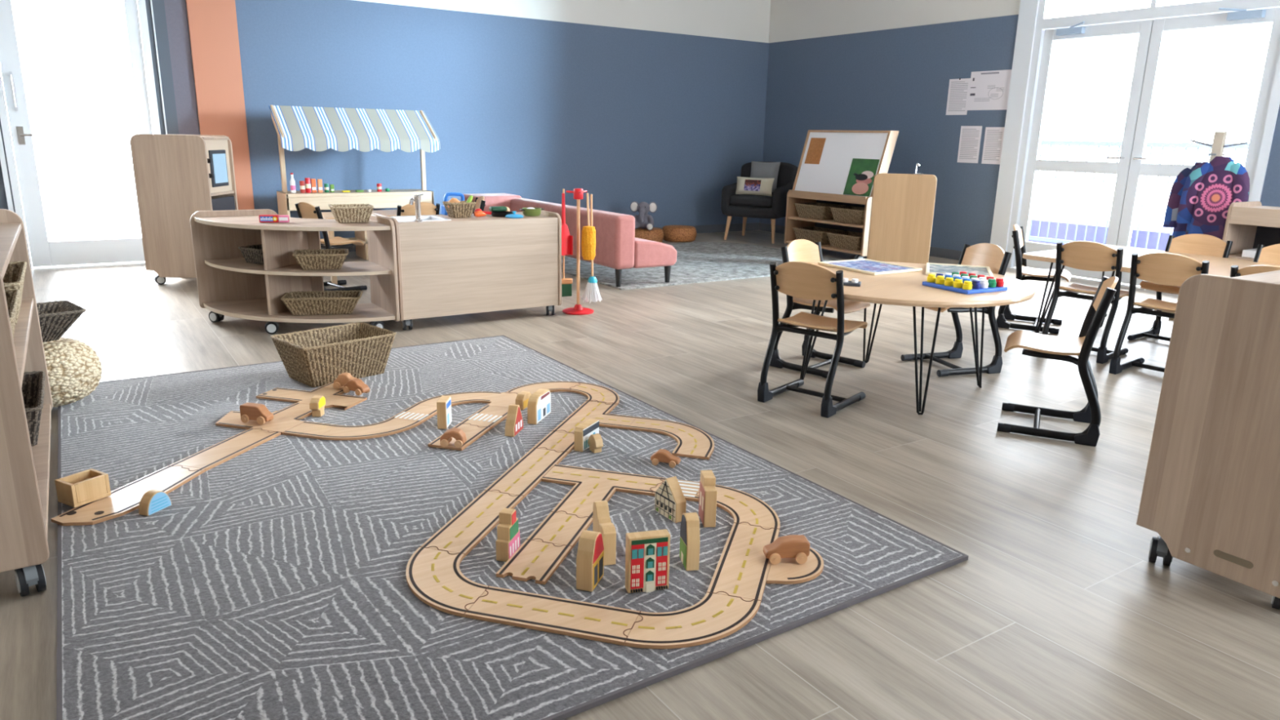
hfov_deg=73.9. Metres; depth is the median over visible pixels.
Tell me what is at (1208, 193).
smock
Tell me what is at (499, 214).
frying pan
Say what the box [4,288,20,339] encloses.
basket
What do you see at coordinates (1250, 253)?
paper stack
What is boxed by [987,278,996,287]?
cup
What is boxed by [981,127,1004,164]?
notice sheet
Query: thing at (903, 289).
round table
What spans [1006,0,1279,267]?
door frame
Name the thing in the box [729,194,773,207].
seat cushion
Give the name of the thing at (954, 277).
cup
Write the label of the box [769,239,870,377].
child chair
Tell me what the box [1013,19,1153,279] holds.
door
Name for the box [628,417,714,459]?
track
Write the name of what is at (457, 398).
track
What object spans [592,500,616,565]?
block building
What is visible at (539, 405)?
block building
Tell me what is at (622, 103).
wall
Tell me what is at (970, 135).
notice sheet
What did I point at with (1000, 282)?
cup
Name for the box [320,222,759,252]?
baseboard
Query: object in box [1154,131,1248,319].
coat stand
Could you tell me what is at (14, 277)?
basket
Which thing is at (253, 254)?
basket
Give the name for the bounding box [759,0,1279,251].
wall
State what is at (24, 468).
shelf unit
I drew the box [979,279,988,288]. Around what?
cup
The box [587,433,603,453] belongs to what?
block
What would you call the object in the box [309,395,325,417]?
block
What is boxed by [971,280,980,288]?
cup
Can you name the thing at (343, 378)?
toy car
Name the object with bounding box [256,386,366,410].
track
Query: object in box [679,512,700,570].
block building
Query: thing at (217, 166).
microwave
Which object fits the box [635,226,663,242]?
pouf
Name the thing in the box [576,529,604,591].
block building
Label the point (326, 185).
tin
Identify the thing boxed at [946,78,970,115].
notice sheet
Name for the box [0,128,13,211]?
trim
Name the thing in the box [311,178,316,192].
carton
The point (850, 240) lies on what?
basket
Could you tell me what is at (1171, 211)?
smock
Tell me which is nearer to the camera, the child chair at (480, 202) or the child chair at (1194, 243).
the child chair at (1194, 243)
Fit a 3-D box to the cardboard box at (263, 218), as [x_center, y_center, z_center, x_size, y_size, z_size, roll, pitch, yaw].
[-2.012,-0.768,4.616,0.095,0.038,0.042,-2,15,-11]
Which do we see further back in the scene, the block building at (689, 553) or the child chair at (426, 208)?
the child chair at (426, 208)
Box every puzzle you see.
[817,258,922,275]
[925,262,993,277]
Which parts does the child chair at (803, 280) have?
frame, backrest, seat, frame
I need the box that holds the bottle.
[289,173,295,192]
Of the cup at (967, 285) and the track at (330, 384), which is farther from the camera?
the track at (330, 384)
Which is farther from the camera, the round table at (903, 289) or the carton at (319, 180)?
the carton at (319, 180)
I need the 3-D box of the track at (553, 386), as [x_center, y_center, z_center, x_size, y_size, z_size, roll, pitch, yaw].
[-0.409,0.123,3.684,0.347,0.010,0.170,-8,17,-32]
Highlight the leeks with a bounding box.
[466,195,472,202]
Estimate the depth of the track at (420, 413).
3.30 m
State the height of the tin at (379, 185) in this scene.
0.067 m
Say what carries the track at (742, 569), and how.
on the area rug at (272, 584)
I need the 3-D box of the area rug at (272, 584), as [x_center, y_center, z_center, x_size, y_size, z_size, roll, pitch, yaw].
[-0.783,0.325,2.930,2.034,0.012,2.965,-8,17,-32]
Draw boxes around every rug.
[56,335,968,719]
[561,241,841,289]
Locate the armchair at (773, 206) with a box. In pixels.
[720,161,798,243]
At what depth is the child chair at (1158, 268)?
4.05 m
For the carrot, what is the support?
on the play kitchen
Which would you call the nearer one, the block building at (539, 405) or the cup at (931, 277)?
the block building at (539, 405)
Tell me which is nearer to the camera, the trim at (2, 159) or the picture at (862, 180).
the trim at (2, 159)
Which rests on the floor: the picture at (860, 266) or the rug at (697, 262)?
the rug at (697, 262)
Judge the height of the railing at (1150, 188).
0.080 m
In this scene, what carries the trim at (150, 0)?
attached to the wall at (622, 103)
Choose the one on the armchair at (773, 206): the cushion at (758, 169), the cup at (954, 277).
the cushion at (758, 169)
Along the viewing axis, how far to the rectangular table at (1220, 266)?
4.68 m
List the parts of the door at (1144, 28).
lever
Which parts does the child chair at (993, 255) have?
frame, seat, frame, backrest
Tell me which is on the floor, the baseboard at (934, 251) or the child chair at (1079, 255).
the child chair at (1079, 255)
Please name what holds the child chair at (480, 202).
on the floor
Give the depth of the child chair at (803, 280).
3.47 m
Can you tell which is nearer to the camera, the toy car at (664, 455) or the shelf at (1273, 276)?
the shelf at (1273, 276)
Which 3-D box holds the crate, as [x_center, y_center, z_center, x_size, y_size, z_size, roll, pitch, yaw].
[-1.620,0.372,2.475,0.084,0.068,0.104,9,17,27]
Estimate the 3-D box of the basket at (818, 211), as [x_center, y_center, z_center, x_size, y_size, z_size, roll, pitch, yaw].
[1.790,-1.485,8.474,0.314,0.136,0.434,-8,17,-32]
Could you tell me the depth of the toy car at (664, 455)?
2.85 m
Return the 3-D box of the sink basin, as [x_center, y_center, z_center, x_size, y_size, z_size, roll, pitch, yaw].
[-1.293,-0.761,4.881,0.330,0.104,0.290,-8,17,-32]
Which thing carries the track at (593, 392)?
on the area rug at (272, 584)
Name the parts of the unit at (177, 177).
panel, knob, knob, oven door, panel, fridge door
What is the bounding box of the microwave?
[200,136,234,196]
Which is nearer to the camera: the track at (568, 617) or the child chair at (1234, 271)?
the track at (568, 617)
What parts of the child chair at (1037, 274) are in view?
backrest, frame, seat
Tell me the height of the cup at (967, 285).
0.032 m
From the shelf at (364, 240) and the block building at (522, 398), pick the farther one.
the shelf at (364, 240)
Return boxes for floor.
[0,230,1279,719]
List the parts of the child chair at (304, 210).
backrest, frame, frame, seat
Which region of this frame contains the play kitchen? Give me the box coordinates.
[373,193,561,329]
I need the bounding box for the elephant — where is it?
[630,200,657,230]
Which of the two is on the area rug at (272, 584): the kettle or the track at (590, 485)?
the track at (590, 485)
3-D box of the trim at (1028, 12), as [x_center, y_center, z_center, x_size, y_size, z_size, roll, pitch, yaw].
[3.325,-2.295,7.474,0.050,2.950,0.165,-8,17,-32]
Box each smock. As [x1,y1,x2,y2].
[1162,162,1201,237]
[1176,156,1249,239]
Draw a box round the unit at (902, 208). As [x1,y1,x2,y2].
[866,163,937,264]
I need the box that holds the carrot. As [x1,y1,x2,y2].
[473,210,486,217]
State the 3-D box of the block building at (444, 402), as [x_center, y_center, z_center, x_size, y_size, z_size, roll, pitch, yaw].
[-0.735,0.196,3.194,0.035,0.105,0.085,1,15,0]
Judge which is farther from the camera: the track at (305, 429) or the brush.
the brush
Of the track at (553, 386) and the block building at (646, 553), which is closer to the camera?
the block building at (646, 553)
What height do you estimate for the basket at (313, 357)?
0.191 m
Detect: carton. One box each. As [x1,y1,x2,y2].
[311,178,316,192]
[317,178,323,192]
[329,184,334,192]
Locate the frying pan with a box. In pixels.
[481,210,513,217]
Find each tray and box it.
[843,277,861,286]
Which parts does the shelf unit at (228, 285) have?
panel, shelf, shelf, panel, panel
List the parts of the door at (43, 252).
pull handle, lever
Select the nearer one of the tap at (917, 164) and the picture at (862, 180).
the tap at (917, 164)
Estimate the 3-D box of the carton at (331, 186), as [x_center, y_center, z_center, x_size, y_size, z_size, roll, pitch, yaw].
[-2.595,-1.447,7.168,0.030,0.064,0.021,-8,17,-32]
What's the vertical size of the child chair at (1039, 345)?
0.613 m
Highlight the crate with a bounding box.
[54,468,111,507]
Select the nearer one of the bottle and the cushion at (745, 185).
the bottle
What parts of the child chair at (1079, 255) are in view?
frame, backrest, seat, frame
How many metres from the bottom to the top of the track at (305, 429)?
0.010 m
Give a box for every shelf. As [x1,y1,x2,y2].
[343,237,367,244]
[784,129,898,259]
[786,216,863,254]
[1222,200,1279,260]
[1233,270,1279,283]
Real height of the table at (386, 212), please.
0.490 m
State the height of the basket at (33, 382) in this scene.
0.136 m
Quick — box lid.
[505,210,523,217]
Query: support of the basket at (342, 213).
on the shelf unit at (228, 285)
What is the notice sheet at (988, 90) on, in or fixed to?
attached to the wall at (833, 64)
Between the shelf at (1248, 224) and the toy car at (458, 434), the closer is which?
the toy car at (458, 434)
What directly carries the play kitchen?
on the floor
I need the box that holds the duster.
[581,193,595,260]
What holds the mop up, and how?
hanging from the stand at (577, 309)
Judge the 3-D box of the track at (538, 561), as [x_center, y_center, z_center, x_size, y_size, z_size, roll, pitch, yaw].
[-0.268,0.516,2.197,0.131,0.010,0.210,5,15,15]
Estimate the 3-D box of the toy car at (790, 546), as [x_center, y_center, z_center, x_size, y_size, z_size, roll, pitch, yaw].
[0.380,0.489,2.207,0.115,0.061,0.059,0,15,-5]
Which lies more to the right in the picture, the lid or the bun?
the lid
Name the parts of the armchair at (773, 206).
leg, arm, leg, seat, backrest, leg, arm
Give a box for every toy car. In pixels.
[240,402,273,424]
[333,372,356,389]
[342,378,369,395]
[440,427,466,448]
[650,448,680,467]
[763,534,809,564]
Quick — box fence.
[1027,213,1173,250]
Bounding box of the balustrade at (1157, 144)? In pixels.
[1027,140,1248,249]
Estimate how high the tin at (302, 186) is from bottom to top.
0.096 m
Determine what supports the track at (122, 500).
on the area rug at (272, 584)
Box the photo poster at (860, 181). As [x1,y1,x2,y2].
[843,158,879,196]
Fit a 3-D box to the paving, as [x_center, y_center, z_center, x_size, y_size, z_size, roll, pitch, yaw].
[-10.882,-3.079,15.504,15.200,0.080,21.700,-8,17,-32]
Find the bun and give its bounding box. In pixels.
[447,197,460,208]
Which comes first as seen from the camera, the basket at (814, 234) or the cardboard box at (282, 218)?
the cardboard box at (282, 218)
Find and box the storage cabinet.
[1136,270,1279,609]
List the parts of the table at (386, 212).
leg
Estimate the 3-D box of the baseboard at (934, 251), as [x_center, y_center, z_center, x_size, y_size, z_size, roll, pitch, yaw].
[2.359,-1.291,9.207,0.012,0.090,3.250,-8,17,-32]
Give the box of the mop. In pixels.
[581,194,601,302]
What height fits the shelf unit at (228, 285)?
0.622 m
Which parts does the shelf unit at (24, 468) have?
panel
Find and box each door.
[0,0,152,266]
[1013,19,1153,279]
[1111,7,1279,285]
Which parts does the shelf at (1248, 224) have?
panel, rail, panel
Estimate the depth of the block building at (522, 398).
3.41 m
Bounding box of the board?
[922,281,1008,294]
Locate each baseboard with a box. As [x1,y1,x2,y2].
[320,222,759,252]
[758,222,961,260]
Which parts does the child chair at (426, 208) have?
frame, frame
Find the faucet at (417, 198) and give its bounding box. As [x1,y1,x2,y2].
[408,193,423,222]
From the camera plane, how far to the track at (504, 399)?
3.49 m
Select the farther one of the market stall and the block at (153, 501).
the market stall
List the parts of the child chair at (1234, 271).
frame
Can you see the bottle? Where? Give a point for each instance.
(292, 184)
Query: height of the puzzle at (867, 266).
0.012 m
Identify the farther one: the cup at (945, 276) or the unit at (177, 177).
the unit at (177, 177)
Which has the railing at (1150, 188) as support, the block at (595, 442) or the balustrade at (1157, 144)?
the balustrade at (1157, 144)
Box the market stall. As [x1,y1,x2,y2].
[268,105,440,259]
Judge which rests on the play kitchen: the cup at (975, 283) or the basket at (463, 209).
the basket at (463, 209)
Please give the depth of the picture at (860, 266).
4.04 m
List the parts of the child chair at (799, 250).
frame, backrest, seat, frame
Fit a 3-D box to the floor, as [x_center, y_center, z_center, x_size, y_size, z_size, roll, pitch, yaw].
[0.494,0.042,4.341,9.070,0.100,10.030,-8,17,-32]
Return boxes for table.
[321,209,396,284]
[800,261,1035,414]
[1022,244,1279,333]
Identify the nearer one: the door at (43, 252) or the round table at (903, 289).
the round table at (903, 289)
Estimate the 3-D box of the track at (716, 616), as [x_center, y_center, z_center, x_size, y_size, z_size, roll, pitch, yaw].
[0.120,0.592,1.938,0.368,0.010,0.175,-8,17,-32]
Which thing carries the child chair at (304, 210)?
on the floor
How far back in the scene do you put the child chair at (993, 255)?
4.14 m
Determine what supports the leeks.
in the basket at (463, 209)
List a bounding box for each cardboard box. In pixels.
[258,214,279,222]
[278,214,289,222]
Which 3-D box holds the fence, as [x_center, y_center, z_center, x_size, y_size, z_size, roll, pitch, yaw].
[6.133,-1.148,8.835,0.800,0.280,16.000,-8,17,-32]
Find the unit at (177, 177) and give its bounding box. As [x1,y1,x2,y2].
[129,133,238,284]
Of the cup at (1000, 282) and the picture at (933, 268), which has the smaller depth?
the cup at (1000, 282)
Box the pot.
[519,207,544,216]
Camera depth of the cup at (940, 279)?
3.52 m
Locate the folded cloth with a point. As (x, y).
(491, 208)
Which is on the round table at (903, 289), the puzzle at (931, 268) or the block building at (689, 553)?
the puzzle at (931, 268)
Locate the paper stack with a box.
[1241,248,1257,257]
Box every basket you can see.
[2,261,26,324]
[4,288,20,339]
[21,371,44,446]
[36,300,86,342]
[238,244,263,264]
[270,322,396,386]
[280,289,363,315]
[292,248,348,270]
[328,203,373,222]
[442,200,475,217]
[792,226,844,244]
[794,202,846,219]
[826,231,862,250]
[830,205,864,224]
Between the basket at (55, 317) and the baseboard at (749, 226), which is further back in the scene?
the baseboard at (749, 226)
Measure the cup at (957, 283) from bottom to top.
0.032 m
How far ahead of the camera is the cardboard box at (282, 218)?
4.61 m
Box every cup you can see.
[926,273,936,282]
[935,275,945,284]
[944,275,952,279]
[944,277,954,285]
[953,276,961,280]
[953,279,963,288]
[962,278,970,283]
[962,280,972,289]
[970,277,978,281]
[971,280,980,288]
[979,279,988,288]
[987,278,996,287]
[995,278,1004,286]
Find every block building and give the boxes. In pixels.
[436,395,451,429]
[495,507,519,561]
[504,404,523,436]
[515,391,531,409]
[527,388,551,424]
[573,418,599,452]
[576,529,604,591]
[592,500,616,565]
[625,528,670,593]
[654,475,686,523]
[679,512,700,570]
[698,470,717,527]
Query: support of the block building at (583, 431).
on the area rug at (272, 584)
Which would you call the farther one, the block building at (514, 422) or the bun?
the bun
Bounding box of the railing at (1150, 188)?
[1031,178,1172,226]
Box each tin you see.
[299,180,305,192]
[304,177,311,192]
[324,183,328,192]
[376,183,382,191]
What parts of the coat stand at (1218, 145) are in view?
post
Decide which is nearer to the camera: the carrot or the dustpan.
the carrot
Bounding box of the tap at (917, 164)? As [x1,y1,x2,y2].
[912,163,923,174]
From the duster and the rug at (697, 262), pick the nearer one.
the duster
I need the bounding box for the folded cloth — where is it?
[488,206,506,211]
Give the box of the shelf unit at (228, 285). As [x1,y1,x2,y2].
[190,208,399,333]
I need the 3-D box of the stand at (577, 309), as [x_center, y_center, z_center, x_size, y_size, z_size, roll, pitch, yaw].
[-0.385,-0.677,5.294,0.200,0.770,0.200,-8,17,-32]
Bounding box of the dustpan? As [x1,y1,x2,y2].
[561,192,573,255]
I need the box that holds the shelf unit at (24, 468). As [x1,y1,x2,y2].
[0,208,53,596]
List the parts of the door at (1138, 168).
lever, glass pane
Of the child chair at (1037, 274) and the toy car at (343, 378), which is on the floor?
the child chair at (1037, 274)
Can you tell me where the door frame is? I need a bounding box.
[1111,20,1153,273]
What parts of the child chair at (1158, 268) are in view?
frame, seat, backrest, frame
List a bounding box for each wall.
[0,0,770,239]
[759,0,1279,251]
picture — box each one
[826,260,911,272]
[852,170,873,194]
[928,264,989,275]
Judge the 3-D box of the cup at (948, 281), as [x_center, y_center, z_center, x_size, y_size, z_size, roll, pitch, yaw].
[1.270,-0.322,3.493,0.036,0.032,0.036,-8,17,-32]
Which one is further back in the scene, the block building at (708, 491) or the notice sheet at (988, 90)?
the notice sheet at (988, 90)
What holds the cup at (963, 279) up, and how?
on the board
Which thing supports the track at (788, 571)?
on the area rug at (272, 584)
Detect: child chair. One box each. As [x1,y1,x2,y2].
[294,201,367,291]
[396,201,439,216]
[472,195,485,213]
[757,261,867,417]
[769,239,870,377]
[900,243,1012,376]
[996,224,1071,333]
[996,275,1118,446]
[1041,240,1128,364]
[1109,252,1209,374]
[1127,233,1232,341]
[1230,265,1279,277]
[1253,244,1279,264]
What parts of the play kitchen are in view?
panel, panel, panel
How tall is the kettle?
0.133 m
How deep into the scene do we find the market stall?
7.09 m
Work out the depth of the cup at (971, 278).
3.49 m
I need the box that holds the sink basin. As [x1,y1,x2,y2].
[390,215,451,222]
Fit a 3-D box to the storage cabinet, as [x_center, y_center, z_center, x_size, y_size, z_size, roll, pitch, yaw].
[1.873,0.143,2.324,1.021,0.785,0.400,-8,17,-32]
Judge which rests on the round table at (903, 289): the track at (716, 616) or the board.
the board
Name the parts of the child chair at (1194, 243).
frame, seat, backrest, frame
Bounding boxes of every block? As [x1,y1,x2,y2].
[138,489,171,515]
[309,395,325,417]
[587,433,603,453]
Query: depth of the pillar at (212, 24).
6.95 m
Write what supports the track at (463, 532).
on the area rug at (272, 584)
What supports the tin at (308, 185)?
on the market stall
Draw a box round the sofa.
[460,193,676,287]
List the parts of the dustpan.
handle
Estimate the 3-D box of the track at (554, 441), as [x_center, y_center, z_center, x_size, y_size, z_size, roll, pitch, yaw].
[-0.290,0.296,3.034,0.131,0.010,0.194,5,15,15]
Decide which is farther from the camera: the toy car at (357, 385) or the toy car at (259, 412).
the toy car at (357, 385)
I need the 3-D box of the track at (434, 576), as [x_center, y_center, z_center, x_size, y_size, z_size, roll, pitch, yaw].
[-0.481,0.538,2.097,0.175,0.010,0.368,-8,17,-32]
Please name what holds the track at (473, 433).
on the area rug at (272, 584)
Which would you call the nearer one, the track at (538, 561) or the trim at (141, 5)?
the track at (538, 561)
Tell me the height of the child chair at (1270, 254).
0.613 m
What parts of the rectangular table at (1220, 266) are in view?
leg, leg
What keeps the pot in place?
on the play kitchen
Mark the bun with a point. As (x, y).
(452, 200)
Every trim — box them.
[0,0,160,268]
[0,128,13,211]
[150,0,167,134]
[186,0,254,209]
[990,0,1039,251]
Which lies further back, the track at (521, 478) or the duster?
the duster
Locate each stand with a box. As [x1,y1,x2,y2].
[562,188,593,315]
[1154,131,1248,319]
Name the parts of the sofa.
backrest, leg, seat, leg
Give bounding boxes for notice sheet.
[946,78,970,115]
[956,125,982,163]
[967,69,1011,110]
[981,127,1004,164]
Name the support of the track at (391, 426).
on the area rug at (272, 584)
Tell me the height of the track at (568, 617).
0.010 m
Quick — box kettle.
[441,191,464,215]
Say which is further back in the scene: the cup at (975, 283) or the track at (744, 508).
the cup at (975, 283)
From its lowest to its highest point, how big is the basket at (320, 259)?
0.091 m
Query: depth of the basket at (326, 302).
4.66 m
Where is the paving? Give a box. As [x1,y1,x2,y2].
[16,165,142,265]
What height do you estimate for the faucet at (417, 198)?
0.158 m
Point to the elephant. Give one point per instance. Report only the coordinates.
(643, 220)
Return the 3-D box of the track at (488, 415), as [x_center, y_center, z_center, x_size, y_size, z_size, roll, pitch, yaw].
[-0.588,0.220,3.299,0.130,0.010,0.241,5,15,15]
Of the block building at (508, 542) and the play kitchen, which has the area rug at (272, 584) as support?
the block building at (508, 542)
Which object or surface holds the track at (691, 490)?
on the area rug at (272, 584)
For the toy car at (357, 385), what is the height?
0.058 m
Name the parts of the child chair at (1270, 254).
frame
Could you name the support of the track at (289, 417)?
on the area rug at (272, 584)
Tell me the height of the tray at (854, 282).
0.026 m
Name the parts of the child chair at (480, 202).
backrest, frame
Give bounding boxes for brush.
[561,188,572,296]
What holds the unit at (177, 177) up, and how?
on the floor
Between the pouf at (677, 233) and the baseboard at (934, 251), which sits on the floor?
the pouf at (677, 233)
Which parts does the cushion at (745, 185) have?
printed panel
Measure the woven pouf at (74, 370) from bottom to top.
0.255 m
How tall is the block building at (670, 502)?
0.119 m
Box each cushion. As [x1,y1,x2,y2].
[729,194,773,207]
[735,176,774,195]
[750,160,780,191]
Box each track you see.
[50,464,205,525]
[172,427,280,471]
[215,403,324,434]
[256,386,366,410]
[283,421,338,439]
[317,417,420,439]
[320,382,364,389]
[389,404,436,423]
[405,546,488,617]
[415,391,501,406]
[421,490,523,556]
[427,422,490,450]
[459,404,508,429]
[463,585,639,645]
[484,448,568,497]
[487,391,517,407]
[496,538,571,584]
[506,381,579,394]
[527,511,592,549]
[533,431,573,453]
[541,464,664,516]
[551,400,636,434]
[569,382,619,404]
[622,591,760,648]
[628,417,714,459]
[661,478,699,502]
[697,484,780,529]
[706,523,779,601]
[766,546,823,584]
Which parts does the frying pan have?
handle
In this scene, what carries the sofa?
on the rug at (697, 262)
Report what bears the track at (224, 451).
on the area rug at (272, 584)
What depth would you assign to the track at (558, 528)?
2.36 m
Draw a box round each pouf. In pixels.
[43,337,102,407]
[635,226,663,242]
[662,225,696,242]
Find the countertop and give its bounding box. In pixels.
[398,212,554,222]
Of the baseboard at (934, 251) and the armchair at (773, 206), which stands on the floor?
the armchair at (773, 206)
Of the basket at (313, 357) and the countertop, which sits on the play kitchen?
the countertop
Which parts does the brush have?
handle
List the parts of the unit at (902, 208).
panel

